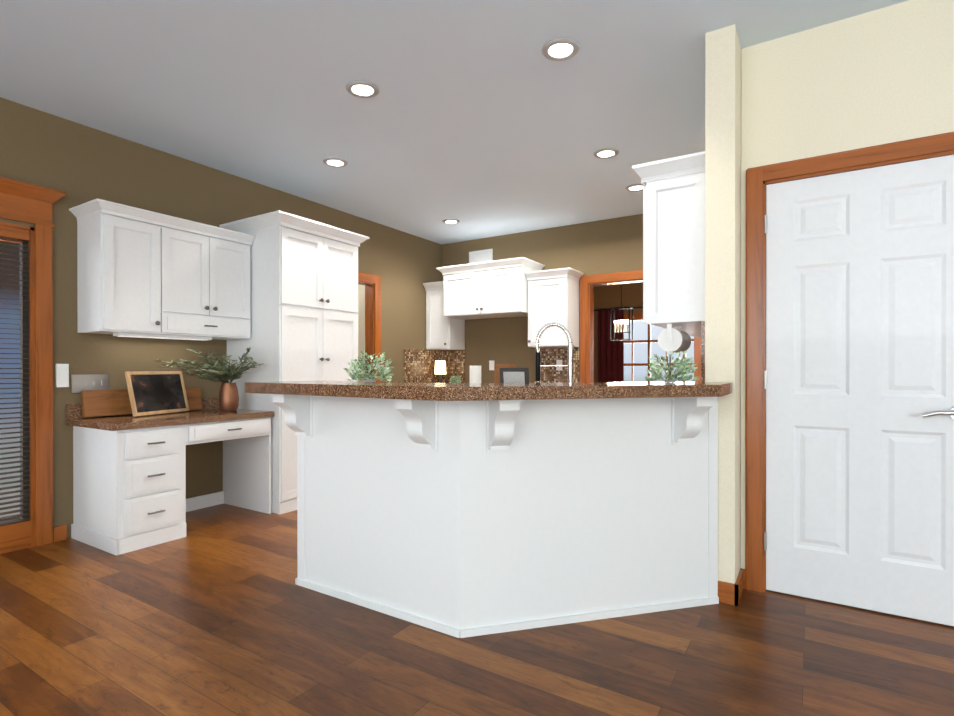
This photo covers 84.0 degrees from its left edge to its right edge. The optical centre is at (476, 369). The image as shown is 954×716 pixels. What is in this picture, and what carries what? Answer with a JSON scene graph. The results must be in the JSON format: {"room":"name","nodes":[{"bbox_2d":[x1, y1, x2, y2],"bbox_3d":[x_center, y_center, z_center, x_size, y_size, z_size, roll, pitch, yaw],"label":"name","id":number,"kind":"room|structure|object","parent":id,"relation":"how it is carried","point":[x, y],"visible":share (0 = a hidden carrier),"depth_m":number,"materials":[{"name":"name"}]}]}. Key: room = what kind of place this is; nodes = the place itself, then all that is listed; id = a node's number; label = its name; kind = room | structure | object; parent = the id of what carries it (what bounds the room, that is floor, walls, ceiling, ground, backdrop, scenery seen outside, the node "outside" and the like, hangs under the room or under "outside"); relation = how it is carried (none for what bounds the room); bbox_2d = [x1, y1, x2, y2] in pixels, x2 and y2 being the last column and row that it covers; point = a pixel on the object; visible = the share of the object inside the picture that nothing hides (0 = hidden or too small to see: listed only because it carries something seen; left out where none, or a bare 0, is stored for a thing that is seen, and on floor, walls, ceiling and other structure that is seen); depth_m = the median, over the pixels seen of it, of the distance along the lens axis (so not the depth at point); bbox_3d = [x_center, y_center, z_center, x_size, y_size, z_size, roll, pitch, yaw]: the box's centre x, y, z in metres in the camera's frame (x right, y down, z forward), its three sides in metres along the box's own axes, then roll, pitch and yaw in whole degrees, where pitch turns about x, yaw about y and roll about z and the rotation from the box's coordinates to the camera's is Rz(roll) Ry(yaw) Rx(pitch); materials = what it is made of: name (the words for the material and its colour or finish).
{"room":"kitchen","nodes":[
{"label":"kitchen","id":0,"kind":"room"},
{"bbox_2d":[0,97,441,538],"bbox_3d":[-3.075,-0.258,2.893,0.120,2.720,9.850,0,0,32],"label":"wall","id":1,"kind":"structure","parent":0,"point":[77,163],"depth_m":3.84,"materials":[{"name":"brown paint"}]},
{"bbox_2d":[0,177,64,553],"bbox_3d":[-3.246,-0.010,2.551,0.197,2.225,2.058,0,0,32],"label":"door","id":2,"kind":"structure","parent":1,"relation":"in","point":[24,202],"depth_m":3.29,"materials":[{"name":"brown wood"}]},
{"bbox_2d":[0,225,30,525],"bbox_3d":[-3.241,0.038,2.548,0.050,1.786,1.740,0,0,32],"label":"window blinds","id":3,"kind":"object","parent":2,"relation":"attached to","point":[6,232],"visible":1,"depth_m":3.22,"materials":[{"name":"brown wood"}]},
{"bbox_2d":[55,364,68,386],"bbox_3d":[-2.666,0.041,3.407,0.022,0.150,0.065,0,0,32],"label":"light switch","id":4,"kind":"object","parent":1,"relation":"attached to","point":[61,375],"visible":0.89,"depth_m":3.40,"materials":[{"name":"white plastic"}]},
{"bbox_2d":[71,374,108,392],"bbox_3d":[-2.586,0.094,3.542,0.013,0.118,0.215,0,0,32],"label":"switch plate","id":5,"kind":"object","parent":1,"relation":"attached to","point":[79,383],"visible":0.96,"depth_m":3.53,"materials":[{"name":"silver metal"}]},
{"bbox_2d":[69,198,255,339],"bbox_3d":[-2.193,-0.629,3.800,0.395,0.828,1.089,0,0,32],"label":"upper cabinet","id":6,"kind":"object","parent":1,"relation":"attached to","point":[142,273],"visible":1,"depth_m":3.58,"materials":[{"name":"white wood"}]},
{"bbox_2d":[358,272,380,381],"bbox_3d":[-1.392,0.031,5.539,0.140,2.130,0.980,0,0,32],"label":"trim","id":7,"kind":"structure","parent":1,"relation":"attached to","point":[371,283],"depth_m":5.86,"materials":[{"name":"brown wood"}]},
{"bbox_2d":[404,349,441,382],"bbox_3d":[-0.662,-0.031,6.589,0.010,0.426,0.756,0,0,32],"label":"backsplash","id":8,"kind":"structure","parent":1,"relation":"attached to","point":[419,365],"depth_m":6.54,"materials":[{"name":"tile"}]},
{"bbox_2d":[423,281,464,349],"bbox_3d":[-0.414,-0.656,6.652,0.357,0.820,0.405,0,0,32],"label":"upper cabinet","id":9,"kind":"object","parent":1,"relation":"attached to","point":[444,333],"visible":0.85,"depth_m":6.55,"materials":[{"name":"white wood"}]},
{"bbox_2d":[358,284,364,380],"bbox_3d":[-1.604,-0.266,6.441,1.178,2.720,0.100,0,0,32],"label":"wall","id":10,"kind":"structure","parent":0,"point":[361,317],"depth_m":6.21,"materials":[{"name":"beige paint"}]},
{"bbox_2d":[0,0,907,243],"bbox_3d":[1.437,-1.657,2.375,8.300,0.080,14.040,0,0,32],"label":"ceiling","id":11,"kind":"structure","parent":0,"point":[478,119],"depth_m":3.07,"materials":[{"name":"white paint"}]},
{"bbox_2d":[323,157,347,166],"bbox_3d":[-1.109,-1.615,4.149,0.190,0.012,0.190,0,0,32],"label":"recessed light","id":12,"kind":"object","parent":11,"relation":"in","point":[334,162],"visible":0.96,"depth_m":4.14,"materials":[{"name":"white"}]},
{"bbox_2d":[346,80,378,97],"bbox_3d":[-0.660,-1.612,3.062,0.190,0.012,0.190,0,0,32],"label":"recessed light","id":13,"kind":"object","parent":11,"relation":"in","point":[361,89],"visible":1,"depth_m":3.05,"materials":[{"name":"white"}]},
{"bbox_2d":[443,219,459,223],"bbox_3d":[-0.284,-1.618,5.829,0.190,0.012,0.190,0,0,32],"label":"recessed light","id":14,"kind":"object","parent":11,"relation":"in","point":[450,221],"visible":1,"depth_m":5.81,"materials":[{"name":"white"}]},
{"bbox_2d":[542,38,579,60],"bbox_3d":[0.423,-1.611,2.679,0.190,0.012,0.190,0,0,32],"label":"recessed light","id":15,"kind":"object","parent":11,"relation":"in","point":[559,49],"visible":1,"depth_m":2.67,"materials":[{"name":"white"}]},
{"bbox_2d":[593,148,618,158],"bbox_3d":[0.968,-1.614,3.973,0.190,0.012,0.190,0,0,32],"label":"recessed light","id":16,"kind":"object","parent":11,"relation":"in","point":[604,153],"visible":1,"depth_m":3.96,"materials":[{"name":"white"}]},
{"bbox_2d":[609,284,632,340],"bbox_3d":[2.110,-1.025,7.747,0.296,1.208,0.176,0,0,32],"label":"dining chandelier","id":17,"kind":"object","parent":11,"relation":"hanging from","point":[618,321],"visible":0.88,"depth_m":7.74,"materials":[{"name":"black metal"}]},
{"bbox_2d":[625,184,643,191],"bbox_3d":[1.421,-1.616,4.728,0.190,0.012,0.190,0,0,32],"label":"recessed light","id":18,"kind":"object","parent":11,"relation":"in","point":[635,187],"visible":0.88,"depth_m":4.71,"materials":[{"name":"white"}]},
{"bbox_2d":[0,503,953,715],"bbox_3d":[1.437,1.133,2.381,8.300,0.060,14.040,0,0,32],"label":"floor","id":19,"kind":"structure","parent":0,"point":[216,611],"depth_m":2.06,"materials":[{"name":"brown wood"}]},
{"bbox_2d":[66,397,273,554],"bbox_3d":[-2.093,0.663,3.724,0.649,0.875,1.100,0,0,32],"label":"desk","id":20,"kind":"object","parent":19,"relation":"on","point":[129,483],"visible":0.98,"depth_m":3.38,"materials":[{"name":"white wood"}]},
{"bbox_2d":[81,389,131,417],"bbox_3d":[-2.458,0.228,3.640,0.063,0.178,0.430,0,0,32],"label":"cutting board","id":21,"kind":"object","parent":20,"relation":"on","point":[100,403],"visible":0.57,"depth_m":3.55,"materials":[{"name":"brown wood"}]},
{"bbox_2d":[125,371,188,416],"bbox_3d":[-2.258,0.165,3.763,0.086,0.301,0.476,0,0,13],"label":"framed picture","id":22,"kind":"object","parent":20,"relation":"on","point":[155,392],"visible":0.98,"depth_m":3.73},
{"bbox_2d":[185,388,201,409],"bbox_3d":[-2.197,0.229,4.061,0.051,0.172,0.160,0,0,32],"label":"cutting board","id":23,"kind":"object","parent":20,"relation":"on","point":[194,398],"visible":0.64,"depth_m":4.07,"materials":[{"name":"brown wood"}]},
{"bbox_2d":[153,346,263,411],"bbox_3d":[-1.949,0.068,3.834,0.659,0.501,0.612,0,0,32],"label":"vase","id":24,"kind":"object","parent":20,"relation":"on","point":[228,397],"visible":1,"depth_m":3.96,"materials":[{"name":"orange metal"}]},
{"bbox_2d":[219,210,368,514],"bbox_3d":[-1.528,-0.039,4.522,0.750,2.275,0.947,0,0,32],"label":"pantry","id":25,"kind":"object","parent":19,"relation":"on","point":[304,295],"visible":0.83,"depth_m":4.17,"materials":[{"name":"white wood"}]},
{"bbox_2d":[293,396,460,637],"bbox_3d":[-0.210,0.607,2.899,1.008,0.990,1.082,0,0,32],"label":"peninsula base panel","id":26,"kind":"object","parent":19,"relation":"on","point":[460,510],"depth_m":2.41,"materials":[{"name":"wood"}]},
{"bbox_2d":[461,396,721,637],"bbox_3d":[0.574,0.608,2.404,0.847,0.990,1.082,0,0,32],"label":"peninsula base panel","id":27,"kind":"object","parent":19,"relation":"on","point":[569,515],"depth_m":2.33,"materials":[{"name":"wood"}]},
{"bbox_2d":[245,380,731,411],"bbox_3d":[0.097,0.088,2.578,1.960,0.050,1.384,0,0,32],"label":"countertop","id":28,"kind":"structure","parent":27,"relation":"on","point":[639,396],"depth_m":2.16,"materials":[{"name":"brown stone"}]},
{"bbox_2d":[343,351,393,381],"bbox_3d":[-0.508,-0.013,2.539,0.233,0.150,0.239,0,0,32],"label":"potted plant","id":29,"kind":"object","parent":28,"relation":"on","point":[377,366],"visible":1,"depth_m":2.49,"materials":[{"name":"green plant"}]},
{"bbox_2d":[470,366,480,382],"bbox_3d":[-0.008,0.086,2.843,0.064,0.210,0.064,0,0,32],"label":"candle","id":30,"kind":"object","parent":28,"relation":"on","point":[475,374],"visible":0.33,"depth_m":2.81,"materials":[{"name":"white wax"}]},
{"bbox_2d":[494,364,515,382],"bbox_3d":[0.154,0.081,2.894,0.080,0.219,0.100,0,0,32],"label":"cutting board","id":31,"kind":"object","parent":28,"relation":"on","point":[497,367],"visible":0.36,"depth_m":2.86,"materials":[{"name":"brown wood"}]},
{"bbox_2d":[500,368,528,382],"bbox_3d":[0.192,0.091,2.702,0.150,0.200,0.040,0,0,20],"label":"framed picture","id":32,"kind":"object","parent":28,"relation":"on","point":[514,375],"visible":0.36,"depth_m":2.69},
{"bbox_2d":[535,322,576,382],"bbox_3d":[0.464,-0.041,3.030,0.252,0.463,0.124,0,0,32],"label":"faucet","id":33,"kind":"object","parent":28,"relation":"on","point":[538,365],"visible":0.94,"depth_m":3.03,"materials":[{"name":"silver metal"}]},
{"bbox_2d":[644,350,698,382],"bbox_3d":[0.885,-0.012,2.432,0.244,0.149,0.238,0,0,32],"label":"potted plant","id":34,"kind":"object","parent":28,"relation":"on","point":[682,366],"visible":1,"depth_m":2.41,"materials":[{"name":"green plant"}]},
{"bbox_3d":[-0.474,0.639,6.561,0.357,0.910,0.627,0,0,32],"label":"base cabinet","id":35,"kind":"object","parent":19,"relation":"on","visible":0},
{"bbox_2d":[434,361,445,382],"bbox_3d":[-0.456,0.038,6.591,0.150,0.289,0.148,0,0,32],"label":"light","id":36,"kind":"object","parent":35,"relation":"on","point":[440,367],"visible":0.83,"depth_m":6.54,"materials":[{"name":"beige fabric"}]},
{"bbox_2d":[449,375,461,382],"bbox_3d":[-0.261,0.129,6.408,0.168,0.107,0.176,0,0,32],"label":"potted plant","id":37,"kind":"object","parent":35,"relation":"on","point":[456,379],"visible":0.9,"depth_m":6.38,"materials":[{"name":"green plant"}]},
{"bbox_2d":[442,214,642,382],"bbox_3d":[1.173,-0.265,5.964,3.778,2.720,0.120,0,0,32],"label":"wall","id":38,"kind":"structure","parent":0,"point":[613,245],"depth_m":6.21,"materials":[{"name":"brown paint"}]},
{"bbox_2d":[469,249,492,263],"bbox_3d":[0.045,-1.396,6.593,0.340,0.160,0.015,0,0,32],"label":"air vent","id":39,"kind":"object","parent":38,"relation":"in","point":[480,256],"visible":0.94,"depth_m":6.58,"materials":[{"name":"white plastic"}]},
{"bbox_2d":[436,257,544,319],"bbox_3d":[0.149,-0.915,6.218,1.163,0.580,0.535,0,0,32],"label":"upper cabinet","id":40,"kind":"object","parent":38,"relation":"attached to","point":[490,289],"visible":1,"depth_m":6.01,"materials":[{"name":"white wood"}]},
{"bbox_2d":[489,361,493,369],"bbox_3d":[0.182,-0.046,6.514,0.070,0.120,0.007,0,0,32],"label":"electrical outlet","id":41,"kind":"object","parent":38,"relation":"attached to","point":[491,364],"depth_m":6.51,"materials":[{"name":"white plastic"}]},
{"bbox_2d":[442,347,578,382],"bbox_3d":[0.338,-0.031,6.412,1.887,0.426,0.010,0,0,32],"label":"backsplash","id":42,"kind":"structure","parent":38,"relation":"attached to","point":[454,360],"depth_m":6.11,"materials":[{"name":"tile"}]},
{"bbox_2d":[556,360,561,369],"bbox_3d":[0.936,-0.045,6.023,0.070,0.120,0.007,0,0,32],"label":"electrical outlet","id":43,"kind":"object","parent":42,"relation":"attached to","point":[558,362],"depth_m":6.02,"materials":[{"name":"white plastic"}]},
{"bbox_2d":[525,267,583,347],"bbox_3d":[0.855,-0.655,5.850,0.527,0.820,0.405,0,0,32],"label":"upper cabinet","id":44,"kind":"object","parent":38,"relation":"attached to","point":[553,295],"visible":1,"depth_m":5.75,"materials":[{"name":"white wood"}]},
{"bbox_2d":[580,270,700,381],"bbox_3d":[1.729,0.031,5.601,1.290,2.130,0.140,0,0,32],"label":"trim","id":45,"kind":"structure","parent":38,"relation":"attached to","point":[588,283],"depth_m":5.85,"materials":[{"name":"brown wood"}]},
{"bbox_2d":[594,282,642,381],"bbox_3d":[3.346,-0.273,9.405,3.780,2.720,0.120,0,0,32],"label":"wall","id":46,"kind":"structure","parent":0,"point":[607,296],"depth_m":9.83,"materials":[{"name":"brown paint"}]},
{"bbox_2d":[624,313,693,381],"bbox_3d":[3.341,-0.287,9.361,1.980,1.430,0.080,0,0,32],"label":"window","id":47,"kind":"structure","parent":46,"relation":"in","point":[638,317],"depth_m":9.57,"materials":[{"name":"brown wood"}]},
{"bbox_2d":[594,307,642,381],"bbox_3d":[3.279,-0.023,9.262,2.700,2.182,0.066,0,0,32],"label":"curtain","id":48,"kind":"object","parent":47,"relation":"hanging from","point":[610,361],"visible":0.44,"depth_m":9.78,"materials":[{"name":"red fabric"}]},
{"bbox_2d":[705,24,740,583],"bbox_3d":[1.918,-0.260,3.729,0.130,2.720,2.858,0,0,32],"label":"wall","id":49,"kind":"structure","parent":0,"point":[722,205],"depth_m":2.52,"materials":[{"name":"beige paint"}]},
{"bbox_2d":[640,163,704,330],"bbox_3d":[1.144,-0.618,2.921,0.312,0.760,0.560,0,0,32],"label":"upper cabinet","id":50,"kind":"object","parent":49,"relation":"attached to","point":[674,241],"depth_m":2.69,"materials":[{"name":"white wood"}]},
{"bbox_2d":[658,323,690,352],"bbox_3d":[1.068,-0.164,2.860,0.124,0.146,0.264,0,0,32],"label":"paper towel holder","id":51,"kind":"object","parent":50,"relation":"attached to","point":[671,339],"visible":0.98,"depth_m":2.76,"materials":[{"name":"white paper"}]},
{"bbox_2d":[684,331,700,334],"bbox_3d":[1.392,-0.619,3.314,0.312,0.760,0.597,0,0,32],"label":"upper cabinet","id":52,"kind":"object","parent":49,"relation":"attached to","point":[689,332],"depth_m":3.46,"materials":[{"name":"white wood"}]},
{"bbox_2d":[701,321,704,380],"bbox_3d":[1.510,-0.089,3.235,0.025,0.295,1.475,0,0,32],"label":"backsplash","id":53,"kind":"structure","parent":49,"relation":"attached to","point":[702,350],"depth_m":2.61,"materials":[{"name":"stone"}]},
{"bbox_2d":[741,0,953,568],"bbox_3d":[3.175,-0.255,1.588,4.278,2.720,0.120,0,0,32],"label":"wall","id":54,"kind":"structure","parent":0,"point":[884,75],"depth_m":2.45,"materials":[{"name":"beige paint"}]},
{"bbox_2d":[53,524,745,605],"bbox_3d":[0.142,1.060,0.332,8.058,0.095,8.949,0,0,32],"label":"baseboard","id":55,"kind":"structure","parent":54,"relation":"attached to","point":[730,593],"depth_m":2.51,"materials":[{"name":"brown wood"}]},
{"bbox_2d":[745,132,953,625],"bbox_3d":[1.778,0.050,2.438,0.964,2.106,0.177,0,0,32],"label":"door","id":56,"kind":"structure","parent":54,"relation":"attached to","point":[859,379],"depth_m":2.44,"materials":[{"name":"white wood"}]},
{"label":"outside","id":57,"kind":"structure","parent":0,"visible":0},
{"bbox_2d":[0,514,19,522],"bbox_3d":[-3.706,1.127,2.844,0.870,0.050,6.788,0,0,32],"label":"deck","id":58,"kind":"object","parent":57,"point":[11,519],"depth_m":3.88,"materials":[{"name":"grey"}]},
{"bbox_2d":[0,241,19,516],"bbox_3d":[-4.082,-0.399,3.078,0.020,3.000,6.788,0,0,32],"label":"view","id":59,"kind":"structure","parent":57,"point":[12,326],"depth_m":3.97,"materials":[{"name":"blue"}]},
{"bbox_2d":[624,320,693,381],"bbox_3d":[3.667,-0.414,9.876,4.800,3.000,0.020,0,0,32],"label":"window pane","id":60,"kind":"object","parent":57,"point":[640,332],"depth_m":10.17,"materials":[{"name":"white"}]}
]}

